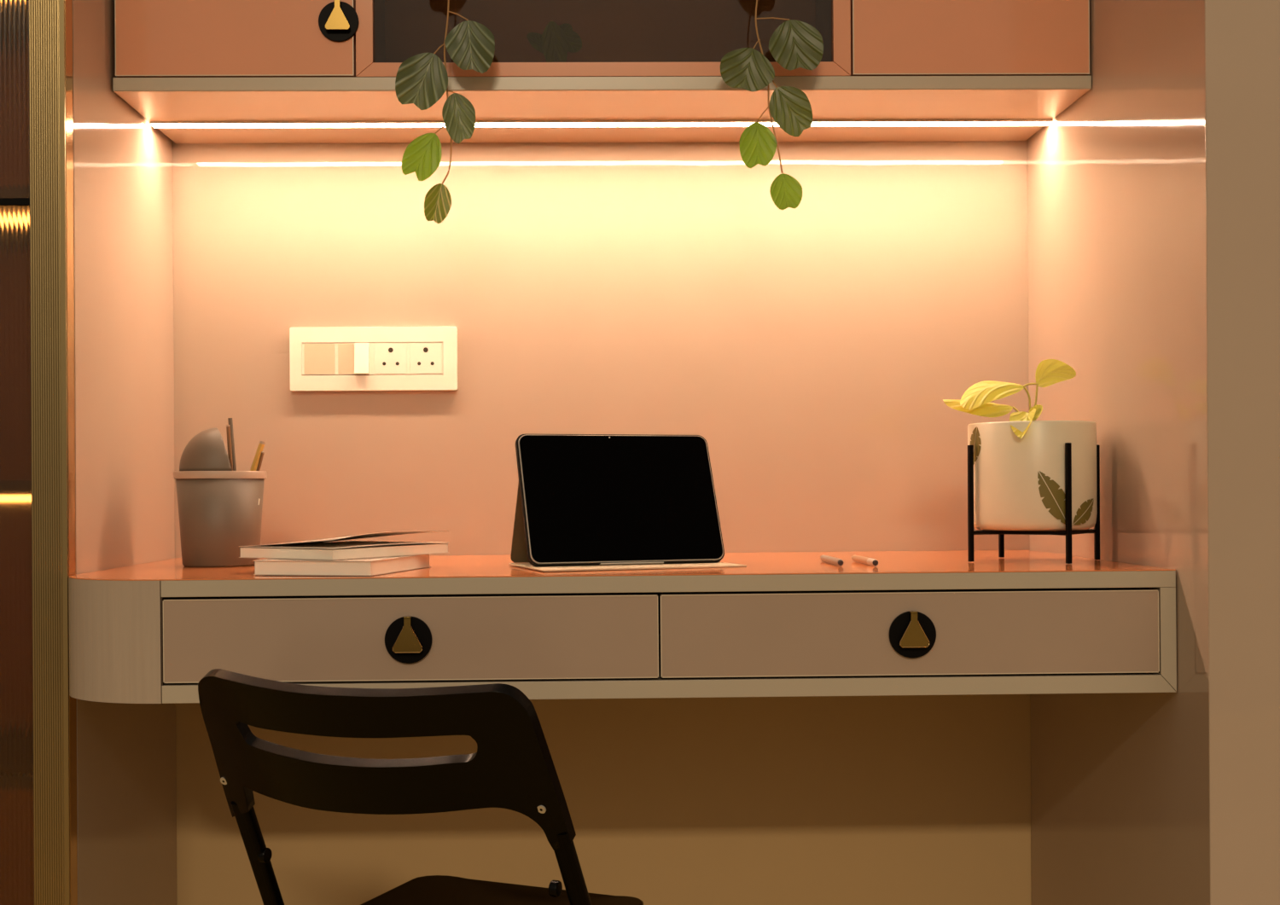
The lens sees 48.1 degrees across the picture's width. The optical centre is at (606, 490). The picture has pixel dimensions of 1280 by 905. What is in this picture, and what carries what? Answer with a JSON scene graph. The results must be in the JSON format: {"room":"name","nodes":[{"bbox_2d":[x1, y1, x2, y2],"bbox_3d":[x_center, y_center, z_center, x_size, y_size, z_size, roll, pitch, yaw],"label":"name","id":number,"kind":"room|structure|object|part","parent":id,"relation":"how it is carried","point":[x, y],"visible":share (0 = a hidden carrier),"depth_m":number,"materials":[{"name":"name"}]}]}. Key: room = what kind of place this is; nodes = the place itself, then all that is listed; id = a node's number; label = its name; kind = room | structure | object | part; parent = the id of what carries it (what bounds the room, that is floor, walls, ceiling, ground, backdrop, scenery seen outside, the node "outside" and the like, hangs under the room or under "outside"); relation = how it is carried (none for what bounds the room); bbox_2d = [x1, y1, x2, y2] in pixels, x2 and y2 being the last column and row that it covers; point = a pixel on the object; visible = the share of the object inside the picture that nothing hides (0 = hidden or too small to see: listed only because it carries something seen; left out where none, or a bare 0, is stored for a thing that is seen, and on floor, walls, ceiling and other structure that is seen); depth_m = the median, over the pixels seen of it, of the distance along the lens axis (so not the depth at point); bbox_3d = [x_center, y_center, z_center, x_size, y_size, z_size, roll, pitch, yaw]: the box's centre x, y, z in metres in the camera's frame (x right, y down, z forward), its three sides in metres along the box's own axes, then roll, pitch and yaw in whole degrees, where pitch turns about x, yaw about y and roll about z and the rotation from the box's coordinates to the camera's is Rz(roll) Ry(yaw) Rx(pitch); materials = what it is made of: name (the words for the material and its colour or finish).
{"room":"home office","nodes":[
{"label":"home office","id":0,"kind":"room"},
{"bbox_2d":[72,0,176,904],"bbox_3d":[-0.639,-0.385,1.889,0.018,2.500,0.403,0,0,-1],"label":"wall","id":1,"kind":"structure","parent":0,"point":[123,206],"depth_m":1.85,"materials":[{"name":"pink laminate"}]},
{"bbox_2d":[172,139,1031,904],"bbox_3d":[-0.031,-0.389,2.125,3.000,2.500,0.050,0,0,-1],"label":"wall","id":2,"kind":"structure","parent":0,"point":[816,348],"depth_m":2.10,"materials":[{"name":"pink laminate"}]},
{"bbox_2d":[289,326,458,391],"bbox_3d":[-0.338,-0.191,2.087,0.243,0.093,0.017,0,0,-1],"label":"switch plate","id":3,"kind":"object","parent":2,"relation":"attached to","point":[332,358],"visible":1,"depth_m":2.08,"materials":[{"name":"beige plastic"}]},
{"bbox_3d":[-0.341,-0.192,2.091,0.205,0.047,0.010,0,0,-1],"label":"grid plate","id":4,"kind":"part","parent":3,"relation":"part of","materials":[{"name":"beige plastic"}]},
{"bbox_2d":[112,0,1091,143],"bbox_3d":[-0.006,-0.724,1.957,1.246,0.430,0.285,0,0,-1],"label":"upper cabinet","id":5,"kind":"object","parent":2,"relation":"attached to","point":[176,60],"visible":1,"depth_m":1.83,"materials":[{"name":"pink laminate"}]},
{"bbox_3d":[-0.474,-0.731,1.829,0.302,0.410,0.018,0,0,-1],"label":"door","id":6,"kind":"part","parent":5,"relation":"part of","materials":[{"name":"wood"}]},
{"bbox_3d":[-0.341,-0.596,1.820,0.051,0.051,0.004,0,0,-1],"label":"handle plate","id":7,"kind":"part","parent":5,"relation":"part of","materials":[{"name":"black metal"}]},
{"bbox_2d":[395,0,494,224],"bbox_3d":[-0.203,-0.700,1.888,0.124,0.737,0.229,0,0,-1],"label":"trailing plant","id":8,"kind":"object","parent":5,"relation":"hanging from","point":[421,79],"visible":1,"depth_m":1.78,"materials":[{"name":"green plant"}]},
{"bbox_3d":[-0.202,-0.726,1.867,0.013,0.687,0.162,0,0,-1],"label":"stem","id":9,"kind":"part","parent":8,"relation":"part of","materials":[{"name":"green plant"}]},
{"bbox_2d":[149,119,1053,127],"bbox_3d":[-0.005,-0.508,1.984,1.243,0.003,0.025,0,0,-1],"label":"strip light","id":10,"kind":"object","parent":5,"relation":"attached to","point":[736,123],"visible":1,"depth_m":1.98,"materials":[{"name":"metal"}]},
{"bbox_2d":[150,122,1052,127],"bbox_3d":[-0.005,-0.507,1.984,1.242,0.002,0.020,0,0,-1],"label":"diffuser","id":11,"kind":"object","parent":10,"relation":"attached to","point":[156,125],"depth_m":1.98,"materials":[{"name":"beige plastic"}]},
{"bbox_3d":[-0.005,-0.510,1.963,1.244,0.001,0.272,0,0,-1],"label":"underside panel","id":12,"kind":"part","parent":5,"relation":"part of","materials":[{"name":"laminate"}]},
{"bbox_3d":[-0.005,-0.732,1.836,0.595,0.372,0.004,0,0,-1],"label":"pane","id":13,"kind":"part","parent":5,"relation":"part of","materials":[{"name":"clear glass"}]},
{"bbox_3d":[-0.004,-0.537,1.835,0.630,0.018,0.018,0,0,-1],"label":"glass door","id":14,"kind":"part","parent":5,"relation":"part of","materials":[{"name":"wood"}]},
{"bbox_2d":[720,0,823,210],"bbox_3d":[0.200,-0.711,1.894,0.134,0.722,0.228,0,0,-1],"label":"trailing plant","id":15,"kind":"object","parent":5,"relation":"hanging from","point":[794,44],"visible":1,"depth_m":1.79,"materials":[{"name":"green plant"}]},
{"bbox_3d":[0.200,-0.734,1.873,0.034,0.674,0.162,0,0,-1],"label":"stem","id":16,"kind":"part","parent":15,"relation":"part of","materials":[{"name":"green plant"}]},
{"bbox_3d":[0.465,-0.737,1.841,0.304,0.410,0.018,0,0,-1],"label":"door","id":17,"kind":"part","parent":5,"relation":"part of","materials":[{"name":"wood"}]},
{"bbox_2d":[68,549,1176,703],"bbox_3d":[0.000,0.161,1.829,1.248,0.136,0.542,-1,0,-1],"label":"desk","id":18,"kind":"object","parent":2,"relation":"attached to","point":[1025,621],"visible":0.99,"depth_m":1.57,"materials":[{"name":"laminate"}]},
{"bbox_3d":[-0.566,0.166,1.615,0.186,0.135,0.052,0,0,43],"label":"curved panel","id":19,"kind":"part","parent":18,"relation":"part of","materials":[{"name":"beige laminate"}]},
{"bbox_2d":[173,427,267,567],"bbox_3d":[-0.501,0.008,1.858,0.117,0.178,0.117,0,0,-1],"label":"pencil cup","id":20,"kind":"object","parent":18,"relation":"on","point":[220,508],"visible":0.99,"depth_m":1.81,"materials":[{"name":"beige plastic"}]},
{"bbox_3d":[-0.521,-0.053,1.850,0.059,0.057,0.103,0,0,-23],"label":"domed lid","id":21,"kind":"part","parent":20,"relation":"part of","materials":[{"name":"beige plastic"}]},
{"bbox_2d":[226,424,232,471],"bbox_3d":[-0.478,0.003,1.834,0.016,0.173,0.005,0,0,-22],"label":"pencil","id":22,"kind":"object","parent":20,"relation":"in","point":[228,427],"visible":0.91,"depth_m":1.83,"materials":[{"name":"brown paint"}]},
{"bbox_2d":[227,418,236,471],"bbox_3d":[-0.492,-0.003,1.900,0.022,0.186,0.006,0,0,19],"label":"pencil","id":23,"kind":"object","parent":20,"relation":"in","point":[229,420],"visible":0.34,"depth_m":1.90,"materials":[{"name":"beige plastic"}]},
{"bbox_2d":[250,441,265,471],"bbox_3d":[-0.474,0.013,1.869,0.058,0.155,0.008,0,0,-8],"label":"pencil","id":24,"kind":"object","parent":20,"relation":"in","point":[261,445],"visible":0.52,"depth_m":1.87,"materials":[{"name":"yellow paint"}]},
{"bbox_2d":[256,451,264,471],"bbox_3d":[-0.467,0.019,1.871,0.049,0.141,0.004,0,0,23],"label":"pencil","id":25,"kind":"object","parent":20,"relation":"in","point":[262,452],"visible":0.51,"depth_m":1.86,"materials":[{"name":"brown paint"}]},
{"bbox_2d":[253,554,430,575],"bbox_3d":[-0.308,0.087,1.693,0.142,0.016,0.190,0,0,13],"label":"book","id":26,"kind":"object","parent":18,"relation":"on","point":[368,567],"visible":0.74,"depth_m":1.61,"materials":[{"name":"beige paper"}]},
{"bbox_2d":[238,530,449,560],"bbox_3d":[-0.312,0.063,1.723,0.148,0.030,0.207,0,0,32],"label":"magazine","id":27,"kind":"object","parent":26,"relation":"on","point":[320,549],"visible":1,"depth_m":1.67,"materials":[{"name":"beige paper"}]},
{"bbox_3d":[-0.216,0.163,1.566,0.052,0.052,0.004,-1,0,-1],"label":"handle plate","id":28,"kind":"part","parent":18,"relation":"part of","materials":[{"name":"black metal"}]},
{"bbox_3d":[-0.214,0.162,1.577,0.541,0.091,0.017,-1,0,-1],"label":"drawer","id":29,"kind":"part","parent":18,"relation":"part of","materials":[{"name":"beige laminate"}]},
{"bbox_2d":[508,434,746,571],"bbox_3d":[0.021,0.011,1.751,0.252,0.162,0.165,0,0,-18],"label":"tablet","id":30,"kind":"object","parent":18,"relation":"on","point":[584,502],"visible":1,"depth_m":1.75,"materials":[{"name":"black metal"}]},
{"bbox_3d":[0.004,0.035,1.803,0.246,0.110,0.053,0,0,-18],"label":"stand panel","id":31,"kind":"part","parent":30,"relation":"part of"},
{"bbox_3d":[0.067,0.102,1.836,1.114,0.018,0.529,-1,0,-1],"label":"rail","id":32,"kind":"part","parent":18,"relation":"part of","materials":[{"name":"grey laminate"}]},
{"bbox_3d":[0.068,0.218,1.836,1.113,0.020,0.529,-1,0,-1],"label":"rail","id":33,"kind":"part","parent":18,"relation":"part of","materials":[{"name":"grey laminate"}]},
{"bbox_2d":[820,554,843,565],"bbox_3d":[0.277,0.086,1.772,0.009,0.008,0.140,0,0,-1],"label":"pen","id":34,"kind":"object","parent":18,"relation":"on","point":[837,561],"visible":1,"depth_m":1.74,"materials":[{"name":"white plastic"}]},
{"bbox_2d":[850,555,878,566],"bbox_3d":[0.315,0.085,1.762,0.008,0.008,0.142,0,0,-2],"label":"pen","id":35,"kind":"object","parent":18,"relation":"on","point":[870,561],"visible":1,"depth_m":1.73,"materials":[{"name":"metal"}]},
{"bbox_3d":[0.334,0.158,1.584,0.549,0.091,0.017,-1,0,-1],"label":"drawer","id":36,"kind":"part","parent":18,"relation":"part of","materials":[{"name":"beige laminate"}]},
{"bbox_3d":[0.336,0.158,1.573,0.052,0.052,0.004,-1,0,-1],"label":"handle plate","id":37,"kind":"part","parent":18,"relation":"part of","materials":[{"name":"black metal"}]},
{"bbox_2d":[967,442,1099,564],"bbox_3d":[0.534,0.015,1.787,0.132,0.144,0.129,0,0,33],"label":"plant stand","id":38,"kind":"object","parent":18,"relation":"on","point":[1068,532],"visible":0.84,"depth_m":1.77,"materials":[{"name":"black metal"}]},
{"bbox_3d":[0.449,0.016,1.769,0.006,0.144,0.006,0,0,-14],"label":"leg","id":39,"kind":"part","parent":38,"relation":"part of","materials":[{"name":"black metal"}]},
{"bbox_3d":[0.515,0.015,1.871,0.006,0.144,0.006,0,0,-1],"label":"leg","id":40,"kind":"part","parent":38,"relation":"part of","materials":[{"name":"black metal"}]},
{"bbox_3d":[0.501,0.051,1.740,0.115,0.004,0.004,0,0,31],"label":"rail","id":41,"kind":"part","parent":38,"relation":"part of","materials":[{"name":"black metal"}]},
{"bbox_2d":[942,359,1097,530],"bbox_3d":[0.527,-0.058,1.787,0.162,0.213,0.155,0,0,-40],"label":"potted plant","id":42,"kind":"object","parent":38,"relation":"on","point":[1019,462],"visible":1,"depth_m":1.73,"materials":[{"name":"beige ceramic"}]},
{"bbox_3d":[0.526,-0.099,1.793,0.010,0.064,0.003,0,0,6],"label":"stem","id":43,"kind":"part","parent":42,"relation":"part of","materials":[{"name":"green plant"}]},
{"bbox_3d":[0.529,-0.132,1.791,0.017,0.005,0.003,0,0,13],"label":"stem","id":44,"kind":"part","parent":42,"relation":"part of","materials":[{"name":"green plant"}]},
{"bbox_3d":[0.534,-0.100,1.790,0.009,0.066,0.002,0,0,-1],"label":"stem","id":45,"kind":"part","parent":42,"relation":"part of","materials":[{"name":"green plant"}]},
{"bbox_2d":[967,420,1097,530],"bbox_3d":[0.530,-0.018,1.789,0.154,0.132,0.154,0,0,-1],"label":"pot","id":46,"kind":"object","parent":38,"relation":"on","point":[1019,466],"depth_m":1.72,"materials":[{"name":"beige ceramic"}]},
{"bbox_3d":[0.550,0.015,1.708,0.006,0.144,0.006,0,0,-14],"label":"leg","id":47,"kind":"part","parent":38,"relation":"part of","materials":[{"name":"black metal"}]},
{"bbox_3d":[0.581,0.051,1.752,0.004,0.004,0.105,0,0,36],"label":"rail","id":48,"kind":"part","parent":38,"relation":"part of","materials":[{"name":"black metal"}]},
{"bbox_3d":[0.614,0.015,1.795,0.006,0.144,0.006,0,0,-1],"label":"leg","id":49,"kind":"part","parent":38,"relation":"part of","materials":[{"name":"black metal"}]},
{"bbox_2d":[1027,0,1279,904],"bbox_3d":[0.922,-0.395,1.808,0.600,2.500,0.608,0,0,-1],"label":"wall","id":50,"kind":"structure","parent":0,"point":[1154,196],"depth_m":1.59,"materials":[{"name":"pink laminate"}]},
{"bbox_3d":[0.007,0.886,-0.125,6.000,0.050,4.550,0,0,-1],"label":"floor","id":51,"kind":"structure","parent":0,"visible":0},
{"bbox_2d":[0,0,77,904],"bbox_3d":[-0.969,-0.358,1.870,0.678,2.450,0.430,0,0,-1],"label":"wardrobe","id":52,"kind":"object","parent":51,"relation":"on","point":[38,846],"visible":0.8,"depth_m":1.67,"materials":[{"name":"brown wood"}]},
{"bbox_3d":[-0.971,-0.333,1.659,0.606,0.008,0.004,0,0,-1],"label":"cross rail","id":53,"kind":"part","parent":52,"relation":"part of","materials":[{"name":"black metal"}]},
{"bbox_3d":[-0.972,-0.358,1.665,0.606,2.430,0.006,0,0,-1],"label":"reeded door","id":54,"kind":"part","parent":52,"relation":"part of","materials":[{"name":"brown metal"}]},
{"bbox_2d":[197,669,643,904],"bbox_3d":[-0.172,0.516,1.512,0.441,0.692,0.465,0,0,23],"label":"folding chair","id":55,"kind":"object","parent":51,"relation":"on","point":[512,768],"visible":1,"depth_m":1.33,"materials":[{"name":"black plastic"}]},
{"bbox_3d":[-0.335,0.585,1.610,0.022,0.539,0.302,0,0,15],"label":"leg","id":56,"kind":"part","parent":55,"relation":"part of","materials":[{"name":"black paint"}]},
{"bbox_3d":[-0.358,0.382,1.499,0.009,0.016,0.016,0,0,23],"label":"pivot knob","id":57,"kind":"part","parent":55,"relation":"part of","materials":[{"name":"black plastic"}]},
{"bbox_3d":[-0.235,0.255,1.361,0.389,0.169,0.138,0,0,24],"label":"backrest","id":58,"kind":"part","parent":55,"relation":"part of","materials":[{"name":"black plastic"}]},
{"bbox_3d":[-0.146,0.484,1.569,0.300,0.027,0.340,0,0,23],"label":"seat","id":59,"kind":"part","parent":55,"relation":"part of","materials":[{"name":"black plastic"}]},
{"bbox_3d":[-0.049,0.380,1.367,0.009,0.016,0.016,0,0,23],"label":"pivot knob","id":60,"kind":"part","parent":55,"relation":"part of","materials":[{"name":"black plastic"}]},
{"bbox_3d":[0.021,0.583,1.461,0.019,0.538,0.292,0,0,27],"label":"leg","id":61,"kind":"part","parent":55,"relation":"part of","materials":[{"name":"black paint"}]}
]}

